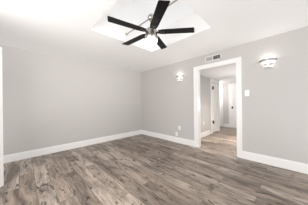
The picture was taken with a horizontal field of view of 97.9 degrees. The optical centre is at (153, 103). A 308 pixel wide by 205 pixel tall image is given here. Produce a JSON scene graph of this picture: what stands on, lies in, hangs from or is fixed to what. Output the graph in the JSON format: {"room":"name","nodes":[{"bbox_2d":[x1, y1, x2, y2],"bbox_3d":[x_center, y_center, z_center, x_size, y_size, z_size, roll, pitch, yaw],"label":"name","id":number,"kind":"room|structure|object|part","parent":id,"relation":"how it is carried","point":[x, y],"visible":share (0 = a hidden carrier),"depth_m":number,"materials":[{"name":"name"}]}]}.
{"room":"empty living room","nodes":[
{"label":"empty living room","id":0,"kind":"room"},
{"bbox_2d":[0,45,141,154],"bbox_3d":[-2.032,-0.004,3.905,4.401,2.440,0.120,-1,0,-44],"label":"wall","id":1,"kind":"structure","parent":0,"point":[49,100],"depth_m":3.46,"materials":[{"name":"grey paint"}]},
{"bbox_2d":[3,130,141,163],"bbox_3d":[-1.977,1.134,3.851,4.145,0.162,0.016,-1,0,-44],"label":"baseboard","id":2,"kind":"structure","parent":1,"relation":"attached to","point":[48,150],"depth_m":3.45,"materials":[{"name":"white paint"}]},
{"bbox_2d":[0,126,307,204],"bbox_3d":[1.005,1.205,3.526,8.190,0.050,4.892,-1,0,-44],"label":"floor","id":3,"kind":"structure","parent":0,"point":[141,169],"depth_m":2.16,"materials":[{"name":"grey wood"}]},
{"bbox_2d":[0,0,307,71],"bbox_3d":[-0.380,-1.441,2.200,4.401,0.395,4.892,-1,0,-44],"label":"ceiling","id":4,"kind":"structure","parent":0,"point":[81,30],"depth_m":2.32,"materials":[{"name":"white paint"}]},
{"bbox_2d":[107,0,193,48],"bbox_3d":[-0.079,-1.211,2.195,1.354,0.512,1.413,-1,0,-44],"label":"ceiling fan","id":5,"kind":"object","parent":4,"relation":"attached to","point":[151,37],"depth_m":2.11,"materials":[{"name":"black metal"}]},
{"bbox_3d":[-0.396,-1.168,1.985,0.595,0.006,0.136,-1,4,-32],"label":"blade","id":6,"kind":"part","parent":5,"relation":"part of","materials":[{"name":"black wood"}]},
{"bbox_3d":[-0.360,-1.169,2.469,0.595,0.006,0.136,-1,4,40],"label":"blade","id":7,"kind":"part","parent":5,"relation":"part of","materials":[{"name":"black wood"}]},
{"bbox_3d":[-0.043,-1.003,2.202,0.200,0.094,0.200,-1,0,-44],"label":"lamp shade","id":8,"kind":"part","parent":5,"relation":"part of","materials":[{"name":"white glass"}]},
{"bbox_3d":[-0.062,-1.413,2.214,0.052,0.052,1.413,-1,0,-44],"label":"rod","id":9,"kind":"part","parent":5,"relation":"part of","materials":[{"name":"silver metal"}]},
{"bbox_3d":[0.052,-1.174,1.801,0.136,0.006,0.595,3,-1,-14],"label":"blade","id":10,"kind":"part","parent":5,"relation":"part of","materials":[{"name":"black wood"}]},
{"bbox_3d":[0.111,-1.174,2.583,0.136,0.006,0.595,-5,-2,22],"label":"blade","id":11,"kind":"part","parent":5,"relation":"part of","materials":[{"name":"black wood"}]},
{"bbox_3d":[0.366,-1.177,2.171,0.595,0.006,0.136,-1,-4,4],"label":"blade","id":12,"kind":"part","parent":5,"relation":"part of","materials":[{"name":"black wood"}]},
{"bbox_2d":[200,75,210,132],"bbox_3d":[1.857,0.095,5.788,3.789,2.150,1.325,-1,0,-44],"label":"wall","id":13,"kind":"structure","parent":0,"point":[205,105],"depth_m":4.88,"materials":[{"name":"grey paint"}]},
{"bbox_2d":[212,83,217,131],"bbox_3d":[2.503,0.152,5.482,0.635,2.000,0.113,-1,0,-44],"label":"door","id":14,"kind":"structure","parent":13,"relation":"in","point":[214,85],"depth_m":5.51,"materials":[{"name":"white paint"}]},
{"bbox_2d":[210,78,219,133],"bbox_3d":[2.465,0.090,5.523,0.882,2.146,0.146,-1,0,-44],"label":"trim","id":15,"kind":"structure","parent":13,"relation":"attached to","point":[211,79],"depth_m":5.50,"materials":[{"name":"white paint"}]},
{"bbox_2d":[201,124,228,137],"bbox_3d":[2.250,1.085,5.312,3.669,0.162,0.240,-1,0,-44],"label":"baseboard","id":16,"kind":"structure","parent":13,"relation":"attached to","point":[208,132],"depth_m":4.94,"materials":[{"name":"white paint"}]},
{"bbox_2d":[200,64,235,83],"bbox_3d":[2.447,-1.027,5.172,3.789,0.080,3.050,-1,0,-44],"label":"ceiling","id":17,"kind":"structure","parent":0,"point":[225,74],"depth_m":4.44,"materials":[{"name":"white paint"}]},
{"bbox_2d":[141,26,307,163],"bbox_3d":[1.208,-0.042,3.655,0.120,2.440,4.772,-1,0,-44],"label":"wall","id":18,"kind":"structure","parent":0,"point":[275,109],"depth_m":2.66,"materials":[{"name":"grey paint"}]},
{"bbox_2d":[176,75,183,81],"bbox_3d":[0.738,-0.746,3.966,0.105,0.159,0.264,-1,0,-44],"label":"wall sconce","id":19,"kind":"object","parent":18,"relation":"attached to","point":[178,76],"visible":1,"depth_m":3.93,"materials":[{"name":"glass"}]},
{"bbox_2d":[205,53,220,62],"bbox_3d":[1.447,-1.125,3.302,0.015,0.136,0.396,-1,0,-44],"label":"air vent","id":20,"kind":"object","parent":18,"relation":"in","point":[216,56],"visible":1,"depth_m":3.29,"materials":[{"name":"white metal"}]},
{"bbox_2d":[193,57,241,157],"bbox_3d":[1.530,0.086,3.310,0.146,2.176,1.122,-1,0,-44],"label":"trim","id":21,"kind":"structure","parent":18,"relation":"attached to","point":[196,70],"depth_m":3.17,"materials":[{"name":"white paint"}]},
{"bbox_2d":[142,130,307,173],"bbox_3d":[1.173,1.097,3.608,0.016,0.162,4.772,-1,0,-44],"label":"baseboard","id":22,"kind":"structure","parent":18,"relation":"attached to","point":[282,163],"depth_m":2.63,"materials":[{"name":"white paint"}]},
{"bbox_2d":[259,58,276,67],"bbox_3d":[2.145,-0.763,2.529,0.105,0.159,0.264,-1,0,-44],"label":"wall sconce","id":23,"kind":"object","parent":18,"relation":"attached to","point":[267,64],"visible":1,"depth_m":2.51,"materials":[{"name":"glass"}]},
{"bbox_2d":[219,82,235,126],"bbox_3d":[3.805,0.072,6.420,0.120,2.150,2.950,-1,0,-44],"label":"wall","id":24,"kind":"structure","parent":0,"point":[225,86],"depth_m":6.59,"materials":[{"name":"grey paint"}]},
{"bbox_2d":[219,86,221,125],"bbox_3d":[3.164,0.137,6.963,0.036,2.015,0.655,-1,0,-44],"label":"door","id":25,"kind":"structure","parent":24,"relation":"in","point":[220,93],"depth_m":6.74,"materials":[{"name":"white paint"}]},
{"bbox_2d":[219,85,223,126],"bbox_3d":[3.187,0.104,6.983,0.076,2.101,0.812,-1,0,-44],"label":"trim","id":26,"kind":"structure","parent":24,"relation":"attached to","point":[219,85],"depth_m":6.70,"materials":[{"name":"white paint"}]},
{"bbox_2d":[228,83,235,127],"bbox_3d":[3.960,0.087,6.194,0.076,2.116,0.912,-1,0,-44],"label":"trim","id":27,"kind":"structure","parent":24,"relation":"attached to","point":[229,85],"depth_m":6.46,"materials":[{"name":"white paint"}]},
{"bbox_2d":[231,85,236,127],"bbox_3d":[3.911,0.128,6.144,0.114,2.015,0.720,-1,0,-44],"label":"door","id":28,"kind":"structure","parent":24,"relation":"in","point":[233,87],"depth_m":6.34,"materials":[{"name":"white paint"}]},
{"bbox_3d":[-2.380,0.155,1.217,0.140,2.130,0.099,-1,0,-44],"label":"trim","id":29,"kind":"structure","parent":0,"visible":0},
{"bbox_2d":[0,47,3,186],"bbox_3d":[-2.254,0.191,1.598,0.036,2.040,0.759,-1,0,1],"label":"door","id":30,"kind":"structure","parent":29,"relation":"attached to","point":[1,80],"depth_m":1.96,"materials":[{"name":"white paint"}]}
]}

